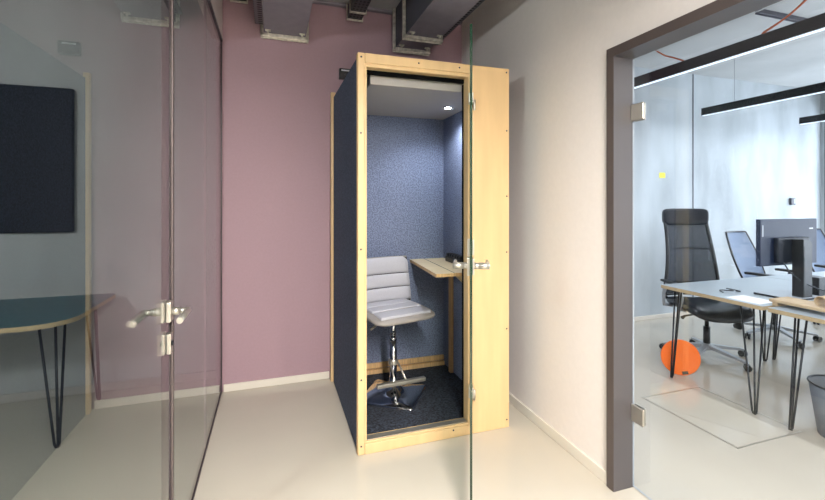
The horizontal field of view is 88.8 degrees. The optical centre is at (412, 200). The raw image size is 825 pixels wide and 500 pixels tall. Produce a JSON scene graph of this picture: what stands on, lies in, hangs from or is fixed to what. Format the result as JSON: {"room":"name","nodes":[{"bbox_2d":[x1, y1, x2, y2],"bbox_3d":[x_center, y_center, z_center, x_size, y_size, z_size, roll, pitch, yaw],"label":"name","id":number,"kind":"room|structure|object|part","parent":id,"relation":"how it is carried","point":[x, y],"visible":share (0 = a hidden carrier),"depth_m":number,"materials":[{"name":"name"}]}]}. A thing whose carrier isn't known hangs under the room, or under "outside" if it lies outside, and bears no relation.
{"room":"office corridor","nodes":[
{"label":"office corridor","id":0,"kind":"room"},
{"bbox_2d":[0,0,160,394],"bbox_3d":[-3.085,-0.085,2.947,3.205,3.010,0.100,0,0,-18],"label":"wall","id":1,"kind":"structure","parent":0,"point":[108,52],"depth_m":3.14,"materials":[{"name":"concrete"}]},
{"bbox_2d":[0,84,74,232],"bbox_3d":[-3.396,-0.295,2.763,1.960,1.040,0.053,0,0,-18],"label":"board","id":2,"kind":"object","parent":1,"relation":"attached to","point":[37,123],"visible":1,"depth_m":2.98,"materials":[{"name":"black fabric"}]},
{"bbox_2d":[0,376,160,403],"bbox_3d":[-3.072,1.390,2.891,3.195,0.060,0.015,0,0,-18],"label":"baseboard","id":3,"kind":"structure","parent":1,"relation":"attached to","point":[74,390],"depth_m":3.09,"materials":[{"name":"grey laminate"}]},
{"bbox_2d":[211,0,221,35],"bbox_3d":[-0.498,-1.395,0.266,0.072,0.390,6.020,0,0,-18],"label":"wall","id":4,"kind":"structure","parent":0,"point":[216,4],"depth_m":2.90,"materials":[{"name":"beige paint"}]},
{"bbox_2d":[126,0,190,499],"bbox_3d":[-0.732,0.115,1.045,0.165,2.590,1.055,0,0,-18],"label":"door","id":5,"kind":"structure","parent":4,"relation":"in","point":[164,311],"depth_m":1.50,"materials":[{"name":"clear glass"}]},
{"bbox_3d":[-0.917,0.398,1.437,0.062,0.028,0.160,0,0,-18],"label":"lever handle","id":6,"kind":"part","parent":5,"relation":"part of","materials":[{"name":"silver metal"}]},
{"bbox_3d":[-0.901,0.513,1.512,0.021,0.078,0.040,0,0,-18],"label":"lock plate","id":7,"kind":"part","parent":5,"relation":"part of","materials":[{"name":"silver metal"}]},
{"bbox_3d":[-0.901,0.398,1.511,0.022,0.078,0.050,0,0,-18],"label":"handle plate","id":8,"kind":"part","parent":5,"relation":"part of","materials":[{"name":"silver metal"}]},
{"bbox_3d":[-0.877,0.513,1.520,0.015,0.072,0.034,0,0,-18],"label":"lock plate","id":9,"kind":"part","parent":5,"relation":"part of","materials":[{"name":"silver metal"}]},
{"bbox_3d":[-0.876,0.398,1.519,0.016,0.072,0.044,0,0,-18],"label":"handle plate","id":10,"kind":"part","parent":5,"relation":"part of","materials":[{"name":"silver metal"}]},
{"bbox_3d":[-0.819,0.398,1.469,0.062,0.028,0.160,0,0,-18],"label":"lever handle","id":11,"kind":"part","parent":5,"relation":"part of","materials":[{"name":"silver metal"}]},
{"bbox_2d":[161,0,173,499],"bbox_3d":[-0.914,0.117,1.573,0.036,2.605,0.038,0,0,-18],"label":"trim","id":12,"kind":"structure","parent":4,"relation":"attached to","point":[163,97],"depth_m":1.57,"materials":[{"name":"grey metal"}]},
{"bbox_2d":[169,0,205,499],"bbox_3d":[-1.048,0.109,1.995,0.012,2.598,0.848,0,0,-18],"label":"glass door","id":13,"kind":"structure","parent":4,"relation":"in","point":[189,15],"depth_m":1.88,"materials":[{"name":"clear glass"}]},
{"bbox_2d":[206,0,220,445],"bbox_3d":[-1.301,0.109,2.755,0.012,2.598,0.740,0,0,-18],"label":"glass panel","id":14,"kind":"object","parent":4,"relation":"in","point":[213,40],"depth_m":2.66,"materials":[{"name":"clear glass"}]},
{"bbox_2d":[208,0,222,41],"bbox_3d":[-0.475,-1.192,0.273,0.028,0.015,6.018,0,0,-18],"label":"trim","id":15,"kind":"structure","parent":4,"relation":"attached to","point":[210,3],"depth_m":2.76,"materials":[{"name":"black metal"}]},
{"bbox_2d":[221,41,221,391],"bbox_3d":[-1.422,0.112,3.118,0.020,2.593,0.025,0,0,-18],"label":"trim","id":16,"kind":"structure","parent":4,"relation":"attached to","point":[221,41],"depth_m":3.11,"materials":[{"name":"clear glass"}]},
{"bbox_2d":[222,0,461,391],"bbox_3d":[-0.541,-0.085,3.725,2.115,3.010,0.570,0,0,-18],"label":"wall","id":17,"kind":"structure","parent":0,"point":[276,93],"depth_m":3.26,"materials":[{"name":"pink paint"}]},
{"bbox_2d":[192,392,221,499],"bbox_3d":[-1.168,1.414,2.356,0.020,0.012,1.628,0,0,-18],"label":"trim","id":18,"kind":"structure","parent":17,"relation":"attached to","point":[221,392],"depth_m":2.37,"materials":[{"name":"black metal"}]},
{"bbox_2d":[223,371,328,391],"bbox_3d":[-1.036,1.393,3.252,0.777,0.055,0.015,0,0,-18],"label":"baseboard","id":19,"kind":"structure","parent":17,"relation":"attached to","point":[320,375],"depth_m":3.24,"materials":[{"name":"beige"}]},
{"bbox_2d":[339,68,349,79],"bbox_3d":[-0.533,-1.022,3.401,0.120,0.085,0.049,0,0,-18],"label":"wall sensor","id":20,"kind":"object","parent":17,"relation":"attached to","point":[343,72],"visible":0.62,"depth_m":3.37,"materials":[{"name":"black plastic"}]},
{"bbox_2d":[313,0,461,24],"bbox_3d":[-0.176,-1.577,3.525,1.290,0.025,0.040,0,0,-18],"label":"trim","id":21,"kind":"structure","parent":17,"relation":"attached to","point":[320,2],"depth_m":3.39,"materials":[{"name":"grey metal"}]},
{"bbox_2d":[0,308,824,499],"bbox_3d":[1.693,1.480,1.248,11.400,0.120,6.700,0,0,-18],"label":"floor","id":22,"kind":"structure","parent":0,"point":[292,441],"depth_m":2.37,"materials":[{"name":"beige concrete"}]},
{"bbox_2d":[0,293,115,447],"bbox_3d":[-2.933,1.050,2.426,1.865,0.743,0.825,0,0,-18],"label":"meeting table","id":23,"kind":"object","parent":22,"relation":"on","point":[22,314],"visible":1,"depth_m":2.54,"materials":[{"name":"teal"}]},
{"bbox_3d":[-2.114,1.063,2.458,0.140,0.717,0.140,0,0,-18],"label":"leg","id":24,"kind":"part","parent":23,"relation":"part of","materials":[{"name":"black metal"}]},
{"bbox_3d":[-2.272,1.063,2.933,0.140,0.717,0.140,0,0,-18],"label":"leg","id":25,"kind":"part","parent":23,"relation":"part of","materials":[{"name":"black metal"}]},
{"bbox_2d":[330,24,508,499],"bbox_3d":[0.088,0.282,2.662,0.976,2.275,1.754,0,0,-18],"label":"booth","id":26,"kind":"object","parent":22,"relation":"on","point":[419,148],"visible":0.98,"depth_m":2.64,"materials":[{"name":"brown wood"}]},
{"bbox_3d":[-0.454,0.302,2.849,0.024,2.235,0.967,0,0,-18],"label":"panel","id":27,"kind":"part","parent":26,"relation":"part of","materials":[{"name":"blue fabric"}]},
{"bbox_2d":[367,256,434,410],"bbox_3d":[-0.138,0.901,2.995,0.543,0.947,0.544,0,0,-32],"label":"bar stool","id":28,"kind":"object","parent":26,"relation":"on","point":[389,303],"visible":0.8,"depth_m":2.98,"materials":[{"name":"light grey leather"},{"name":"chrome"}]},
{"bbox_3d":[-0.253,0.610,3.176,0.516,0.364,0.115,0,0,-32],"label":"backrest","id":29,"kind":"part","parent":28,"relation":"part of","materials":[{"name":"grey leather"}]},
{"bbox_2d":[367,256,410,302],"bbox_3d":[-0.243,0.592,3.162,0.497,0.323,0.102,0,0,-32],"label":"cushion","id":30,"kind":"object","parent":28,"relation":"on","point":[388,280],"depth_m":3.19,"materials":[{"name":"grey leather"}]},
{"bbox_3d":[-0.137,1.315,2.995,0.404,0.120,0.404,0,0,15],"label":"plate","id":31,"kind":"part","parent":28,"relation":"part of","materials":[{"name":"silver metal"}]},
{"bbox_2d":[367,298,430,320],"bbox_3d":[-0.133,0.765,2.988,0.396,0.039,0.369,0,0,-32],"label":"seat cushion","id":32,"kind":"object","parent":28,"relation":"on","point":[381,309],"depth_m":2.92,"materials":[{"name":"grey leather"}]},
{"bbox_3d":[-0.137,0.784,2.995,0.490,0.067,0.456,0,0,-32],"label":"seat","id":33,"kind":"part","parent":28,"relation":"part of","materials":[{"name":"grey"}]},
{"bbox_3d":[-0.013,1.391,2.980,0.893,0.033,0.937,0,0,-18],"label":"floor panel","id":34,"kind":"part","parent":26,"relation":"part of","materials":[{"name":"grey carpet"}]},
{"bbox_3d":[0.044,-0.802,2.481,0.667,0.055,0.045,0,0,-18],"label":"rail","id":35,"kind":"part","parent":26,"relation":"part of","materials":[{"name":"yellow wood"}]},
{"bbox_3d":[0.044,1.391,2.481,0.667,0.058,0.045,0,0,-18],"label":"rail","id":36,"kind":"part","parent":26,"relation":"part of","materials":[{"name":"yellow wood"}]},
{"bbox_2d":[410,258,461,277],"bbox_3d":[0.209,0.491,3.163,0.357,0.022,0.730,0,0,-18],"label":"shelf","id":37,"kind":"object","parent":26,"relation":"attached to","point":[437,267],"depth_m":3.09,"materials":[{"name":"brown wood"}]},
{"bbox_2d":[445,253,461,262],"bbox_3d":[0.332,0.446,3.240,0.060,0.068,0.280,0,0,-18],"label":"block","id":38,"kind":"object","parent":26,"relation":"on","point":[449,257],"visible":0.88,"depth_m":3.24,"materials":[{"name":"black plastic"}]},
{"bbox_3d":[0.219,0.284,1.917,0.070,0.028,0.154,0,0,8],"label":"lever handle","id":39,"kind":"part","parent":26,"relation":"part of","materials":[{"name":"silver metal"}]},
{"bbox_3d":[0.247,0.285,1.845,0.015,0.076,0.066,0,0,8],"label":"lock plate","id":40,"kind":"part","parent":26,"relation":"part of","materials":[{"name":"silver metal"}]},
{"bbox_3d":[0.247,0.203,1.843,0.014,0.071,0.051,0,0,8],"label":"cylinder plate","id":41,"kind":"part","parent":26,"relation":"part of","materials":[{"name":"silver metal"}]},
{"bbox_3d":[0.301,0.282,2.158,0.010,2.075,0.735,0,0,8],"label":"door","id":42,"kind":"part","parent":26,"relation":"part of","materials":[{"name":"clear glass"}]},
{"bbox_3d":[0.266,0.285,1.843,0.009,0.070,0.060,0,0,8],"label":"lock plate","id":43,"kind":"part","parent":26,"relation":"part of","materials":[{"name":"silver metal"}]},
{"bbox_3d":[0.265,0.203,1.840,0.008,0.065,0.045,0,0,8],"label":"cylinder plate","id":44,"kind":"part","parent":26,"relation":"part of","materials":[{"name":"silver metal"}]},
{"bbox_3d":[0.314,0.284,1.904,0.070,0.028,0.154,0,0,8],"label":"lever handle","id":45,"kind":"part","parent":26,"relation":"part of","materials":[{"name":"silver metal"}]},
{"bbox_3d":[0.483,0.295,2.619,0.254,2.250,0.030,0,0,-18],"label":"panel","id":46,"kind":"part","parent":26,"relation":"part of","materials":[{"name":"yellow wood"}]},
{"bbox_2d":[661,339,700,375],"bbox_3d":[2.190,1.278,3.442,0.282,0.282,0.048,0,0,20],"label":"disc","id":47,"kind":"object","parent":22,"relation":"on","point":[688,359],"visible":0.95,"depth_m":3.43,"materials":[{"name":"plastic"}]},
{"bbox_2d":[659,208,752,371],"bbox_3d":[2.687,0.746,3.844,0.723,1.346,0.729,0,0,2],"label":"office chair","id":48,"kind":"object","parent":22,"relation":"on","point":[690,252],"visible":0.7,"depth_m":4.08,"materials":[{"name":"black plastic"}]},
{"bbox_3d":[2.388,0.867,3.819,0.111,0.254,0.310,0,0,2],"label":"armrest","id":49,"kind":"part","parent":48,"relation":"part of","materials":[{"name":"grey plastic"}]},
{"bbox_3d":[2.684,0.593,4.068,0.563,0.796,0.182,0,0,2],"label":"frame","id":50,"kind":"part","parent":48,"relation":"part of","materials":[{"name":"black plastic"}]},
{"bbox_3d":[2.677,0.967,3.811,0.544,0.134,0.550,0,0,2],"label":"seat","id":51,"kind":"part","parent":48,"relation":"part of","materials":[{"name":"black leather"}]},
{"bbox_3d":[2.839,1.073,3.727,0.135,0.124,0.090,0,0,2],"label":"height lever","id":52,"kind":"part","parent":48,"relation":"part of","materials":[{"name":"black plastic"}]},
{"bbox_2d":[642,387,801,448],"bbox_3d":[2.025,1.419,2.816,0.560,0.002,0.665,0,0,-18],"label":"floor hatch","id":53,"kind":"object","parent":22,"relation":"on","point":[729,421],"visible":1,"depth_m":2.76,"materials":[{"name":"beige concrete"}]},
{"bbox_2d":[661,276,824,414],"bbox_3d":[2.702,1.050,3.252,1.200,0.743,0.745,0,0,-18],"label":"desk","id":54,"kind":"object","parent":22,"relation":"on","point":[747,286],"visible":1,"depth_m":3.26,"materials":[{"name":"grey laminate"}]},
{"bbox_3d":[2.154,1.063,3.346,0.140,0.715,0.140,0,0,-18],"label":"leg","id":55,"kind":"part","parent":54,"relation":"part of","materials":[{"name":"black metal"}]},
{"bbox_2d":[719,288,740,292],"bbox_3d":[2.355,0.663,3.123,0.147,0.026,0.086,0,0,-18],"label":"cable","id":56,"kind":"object","parent":54,"relation":"on","point":[726,288],"visible":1,"depth_m":3.11,"materials":[{"name":"black plastic"}]},
{"bbox_2d":[727,295,771,303],"bbox_3d":[2.326,0.677,2.892,0.180,0.001,0.220,0,0,-18],"label":"paper sheet","id":57,"kind":"object","parent":54,"relation":"on","point":[741,297],"visible":0.86,"depth_m":2.89,"materials":[{"name":"white paper"}]},
{"bbox_3d":[2.312,1.063,2.872,0.140,0.715,0.140,0,0,-18],"label":"leg","id":58,"kind":"part","parent":54,"relation":"part of","materials":[{"name":"black metal"}]},
{"bbox_3d":[3.084,1.063,3.655,0.140,0.715,0.140,0,0,-18],"label":"leg","id":59,"kind":"part","parent":54,"relation":"part of","materials":[{"name":"black metal"}]},
{"bbox_2d":[754,218,824,299],"bbox_3d":[2.680,0.403,3.000,0.600,0.550,0.311,0,0,-6],"label":"computer monitor","id":60,"kind":"object","parent":54,"relation":"on","point":[785,242],"visible":0.91,"depth_m":2.93,"materials":[{"name":"black plastic"}]},
{"bbox_2d":[812,275,824,295],"bbox_3d":[2.924,0.613,3.059,0.100,0.130,0.100,0,0,-18],"label":"speaker","id":61,"kind":"object","parent":54,"relation":"on","point":[817,281],"visible":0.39,"depth_m":3.01},
{"bbox_2d":[725,231,822,348],"bbox_3d":[3.760,0.879,4.438,0.715,1.080,0.740,0,0,-24],"label":"office chair","id":62,"kind":"object","parent":22,"relation":"on","point":[742,249],"visible":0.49,"depth_m":4.63,"materials":[{"name":"grey paint"}]},
{"bbox_3d":[3.679,0.678,4.633,0.482,0.678,0.318,0,0,-24],"label":"frame","id":63,"kind":"part","parent":62,"relation":"part of","materials":[{"name":"black plastic"}]},
{"bbox_2d":[764,271,824,359],"bbox_3d":[3.852,1.050,3.626,1.200,0.743,0.760,0,0,-18],"label":"desk","id":64,"kind":"object","parent":22,"relation":"on","point":[821,273],"visible":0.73,"depth_m":3.76,"materials":[{"name":"black metal"}]},
{"bbox_3d":[3.302,1.063,3.728,0.140,0.715,0.140,0,0,-18],"label":"leg","id":65,"kind":"part","parent":64,"relation":"part of","materials":[{"name":"black metal"}]},
{"bbox_2d":[768,305,824,430],"bbox_3d":[2.951,1.050,2.503,1.200,0.743,0.768,0,0,-18],"label":"desk","id":66,"kind":"object","parent":22,"relation":"on","point":[798,313],"visible":1,"depth_m":2.60,"materials":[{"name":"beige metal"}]},
{"bbox_2d":[769,297,824,312],"bbox_3d":[2.496,0.656,2.524,0.180,0.042,0.535,0,0,-18],"label":"wooden board","id":67,"kind":"object","parent":66,"relation":"on","point":[780,301],"visible":1,"depth_m":2.65,"materials":[{"name":"beige wood"}]},
{"bbox_2d":[814,296,824,305],"bbox_3d":[2.506,0.601,2.541,0.140,0.060,0.063,0,0,-18],"label":"sheet","id":68,"kind":"object","parent":67,"relation":"on","point":[820,300],"visible":1,"depth_m":2.55,"materials":[{"name":"beige paper"}]},
{"bbox_3d":[2.412,1.063,2.571,0.140,0.715,0.140,0,0,-18],"label":"leg","id":69,"kind":"part","parent":66,"relation":"part of","materials":[{"name":"black metal"}]},
{"bbox_2d":[807,374,824,437],"bbox_3d":[2.582,1.261,2.519,0.328,0.318,0.328,0,0,-18],"label":"waste bin","id":70,"kind":"object","parent":22,"relation":"on","point":[816,381],"visible":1,"depth_m":2.55,"materials":[{"name":"silver metal"}]},
{"bbox_2d":[812,228,824,324],"bbox_3d":[4.969,0.879,4.884,0.715,1.080,0.740,0,0,-14],"label":"office chair","id":71,"kind":"object","parent":22,"relation":"on","point":[819,266],"visible":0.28,"depth_m":5.13,"materials":[{"name":"black plastic"}]},
{"bbox_2d":[326,0,824,87],"bbox_3d":[1.693,-1.665,1.248,11.400,0.150,6.700,0,0,-18],"label":"ceiling","id":72,"kind":"structure","parent":0,"point":[799,62],"depth_m":4.51,"materials":[{"name":"paint"}]},
{"bbox_2d":[230,0,247,3],"bbox_3d":[-0.441,-1.530,0.581,0.124,0.115,5.400,0,0,-18],"label":"cable tray","id":73,"kind":"object","parent":72,"relation":"hanging from","point":[236,1],"visible":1,"depth_m":3.12,"materials":[{"name":"metal"}]},
{"bbox_2d":[253,0,312,42],"bbox_3d":[-0.120,-1.414,0.595,0.391,0.350,5.605,0,0,-18],"label":"duct","id":74,"kind":"object","parent":72,"relation":"hanging from","point":[284,20],"visible":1,"depth_m":2.96,"materials":[{"name":"grey metal"}]},
{"bbox_3d":[-0.264,-1.308,0.495,0.056,0.006,5.505,0,0,-18],"label":"perforated rail","id":75,"kind":"part","parent":74,"relation":"part of","materials":[{"name":"grey metal"}]},
{"bbox_3d":[-0.982,-1.413,3.241,0.355,0.349,0.032,0,0,-18],"label":"support frame","id":76,"kind":"part","parent":74,"relation":"part of","materials":[{"name":"metal"}]},
{"bbox_2d":[346,0,370,21],"bbox_3d":[0.380,-1.520,0.854,0.134,0.135,5.400,0,0,-18],"label":"cable tray","id":77,"kind":"object","parent":72,"relation":"hanging from","point":[357,10],"visible":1,"depth_m":3.24,"materials":[{"name":"metal"}]},
{"bbox_2d":[392,0,484,55],"bbox_3d":[0.882,-1.411,0.907,0.364,0.355,5.565,0,0,-18],"label":"duct","id":78,"kind":"object","parent":72,"relation":"hanging from","point":[417,25],"visible":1,"depth_m":3.12,"materials":[{"name":"grey metal"}]},
{"bbox_3d":[-0.007,-1.411,3.523,0.328,0.354,0.032,0,0,-18],"label":"support frame","id":79,"kind":"part","parent":78,"relation":"part of","materials":[{"name":"metal"}]},
{"bbox_3d":[0.080,-1.411,3.262,0.328,0.354,0.032,0,0,-18],"label":"support frame","id":80,"kind":"part","parent":78,"relation":"part of","materials":[{"name":"metal"}]},
{"bbox_3d":[1.044,-1.303,0.908,0.056,0.006,5.465,0,0,-18],"label":"perforated rail","id":81,"kind":"part","parent":78,"relation":"part of","materials":[{"name":"grey metal"}]},
{"bbox_2d":[655,50,683,60],"bbox_3d":[2.043,-1.327,3.389,0.024,0.522,0.351,0,0,-13],"label":"cable","id":82,"kind":"object","parent":72,"relation":"hanging from","point":[655,50],"visible":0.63,"depth_m":3.36,"materials":[{"name":"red plastic"}]},
{"bbox_2d":[634,13,824,88],"bbox_3d":[2.457,-1.282,2.056,0.034,0.613,4.750,0,0,-18],"label":"pendant lamp","id":83,"kind":"object","parent":72,"relation":"hanging from","point":[814,24],"visible":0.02,"depth_m":2.81,"materials":[{"name":"black metal"}]},
{"bbox_2d":[701,58,824,115],"bbox_3d":[4.089,-1.282,2.599,0.034,0.613,4.750,0,0,-18],"label":"pendant lamp","id":84,"kind":"object","parent":72,"relation":"hanging from","point":[817,88],"visible":0.9,"depth_m":4.22,"materials":[{"name":"black metal"}]},
{"bbox_2d":[702,91,824,115],"bbox_3d":[4.089,-0.980,2.599,0.022,0.008,4.730,0,0,-18],"label":"diffuser","id":85,"kind":"object","parent":84,"relation":"attached to","point":[807,93],"depth_m":4.24,"materials":[{"name":"white"}]},
{"bbox_2d":[755,9,806,22],"bbox_3d":[3.206,-1.572,3.606,0.720,0.034,0.040,0,0,-18],"label":"strut","id":86,"kind":"object","parent":72,"relation":"attached to","point":[767,13],"visible":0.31,"depth_m":3.56,"materials":[{"name":"grey metal"}]},
{"bbox_2d":[763,0,805,32],"bbox_3d":[2.391,-1.330,2.397,0.018,0.526,0.656,0,0,-29],"label":"cable","id":87,"kind":"object","parent":72,"relation":"hanging from","point":[803,1],"visible":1,"depth_m":2.57,"materials":[{"name":"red plastic"}]},
{"bbox_2d":[799,114,824,124],"bbox_3d":[5.711,-1.282,3.138,0.034,0.613,4.750,0,0,-18],"label":"pendant lamp","id":88,"kind":"object","parent":72,"relation":"hanging from","point":[821,117],"visible":1,"depth_m":5.25,"materials":[{"name":"black metal"}]},
{"bbox_2d":[462,0,715,469],"bbox_3d":[1.089,-0.085,1.985,0.120,3.010,3.760,0,0,-18],"label":"wall","id":89,"kind":"structure","parent":0,"point":[553,52],"depth_m":2.47,"materials":[{"name":"beige paint"}]},
{"bbox_2d":[509,392,605,483],"bbox_3d":[0.705,1.389,2.926,0.015,0.062,1.728,0,0,-18],"label":"baseboard","id":90,"kind":"structure","parent":89,"relation":"attached to","point":[594,467],"depth_m":2.43,"materials":[{"name":"beige"}]},
{"bbox_2d":[606,0,781,491],"bbox_3d":[1.345,0.334,1.156,0.126,2.172,2.024,0,0,-18],"label":"trim","id":91,"kind":"structure","parent":89,"relation":"attached to","point":[619,58],"depth_m":2.07,"materials":[{"name":"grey metal"}]},
{"bbox_2d":[631,0,786,499],"bbox_3d":[1.244,0.356,1.647,0.030,2.112,0.940,0,0,-18],"label":"door","id":92,"kind":"structure","parent":89,"relation":"in","point":[638,110],"depth_m":2.06,"materials":[{"name":"clear glass"}]},
{"bbox_2d":[634,67,820,316],"bbox_3d":[3.127,-0.085,5.203,5.780,3.010,0.100,0,0,-18],"label":"wall","id":93,"kind":"structure","parent":0,"point":[749,162],"depth_m":5.42,"materials":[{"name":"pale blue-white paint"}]},
{"bbox_2d":[659,173,664,177],"bbox_3d":[3.037,-0.312,5.119,0.095,0.065,0.002,0,0,-18],"label":"sticky note","id":94,"kind":"object","parent":93,"relation":"attached to","point":[661,175],"visible":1,"depth_m":5.12,"materials":[{"name":"yellow paper"}]},
{"bbox_2d":[634,312,690,320],"bbox_3d":[3.146,1.395,5.149,5.760,0.050,0.015,0,0,-18],"label":"baseboard","id":95,"kind":"structure","parent":93,"relation":"attached to","point":[657,316],"depth_m":5.08,"materials":[{"name":"beige"}]},
{"bbox_2d":[692,74,693,296],"bbox_3d":[3.517,-0.110,5.278,0.017,2.960,0.004,0,0,-18],"label":"trim","id":96,"kind":"structure","parent":93,"relation":"attached to","point":[692,74],"depth_m":5.28,"materials":[{"name":"grey metal"}]},
{"bbox_2d":[789,198,795,204],"bbox_3d":[5.281,0.007,5.850,0.095,0.095,0.032,0,0,-18],"label":"thermostat","id":97,"kind":"object","parent":93,"relation":"attached to","point":[792,201],"visible":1,"depth_m":5.83,"materials":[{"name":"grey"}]},
{"bbox_2d":[821,110,824,233],"bbox_3d":[5.963,0.000,6.073,0.150,2.600,0.040,0,0,-18],"label":"pier","id":98,"kind":"object","parent":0,"point":[823,111],"visible":0.67,"depth_m":6.04,"materials":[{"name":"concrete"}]},
{"bbox_2d":[821,92,824,110],"bbox_3d":[6.983,-1.445,3.008,0.150,0.290,6.500,0,0,-18],"label":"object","id":99,"kind":"structure","parent":0,"point":[822,94],"depth_m":6.05,"materials":[{"name":"concrete"}]}
]}

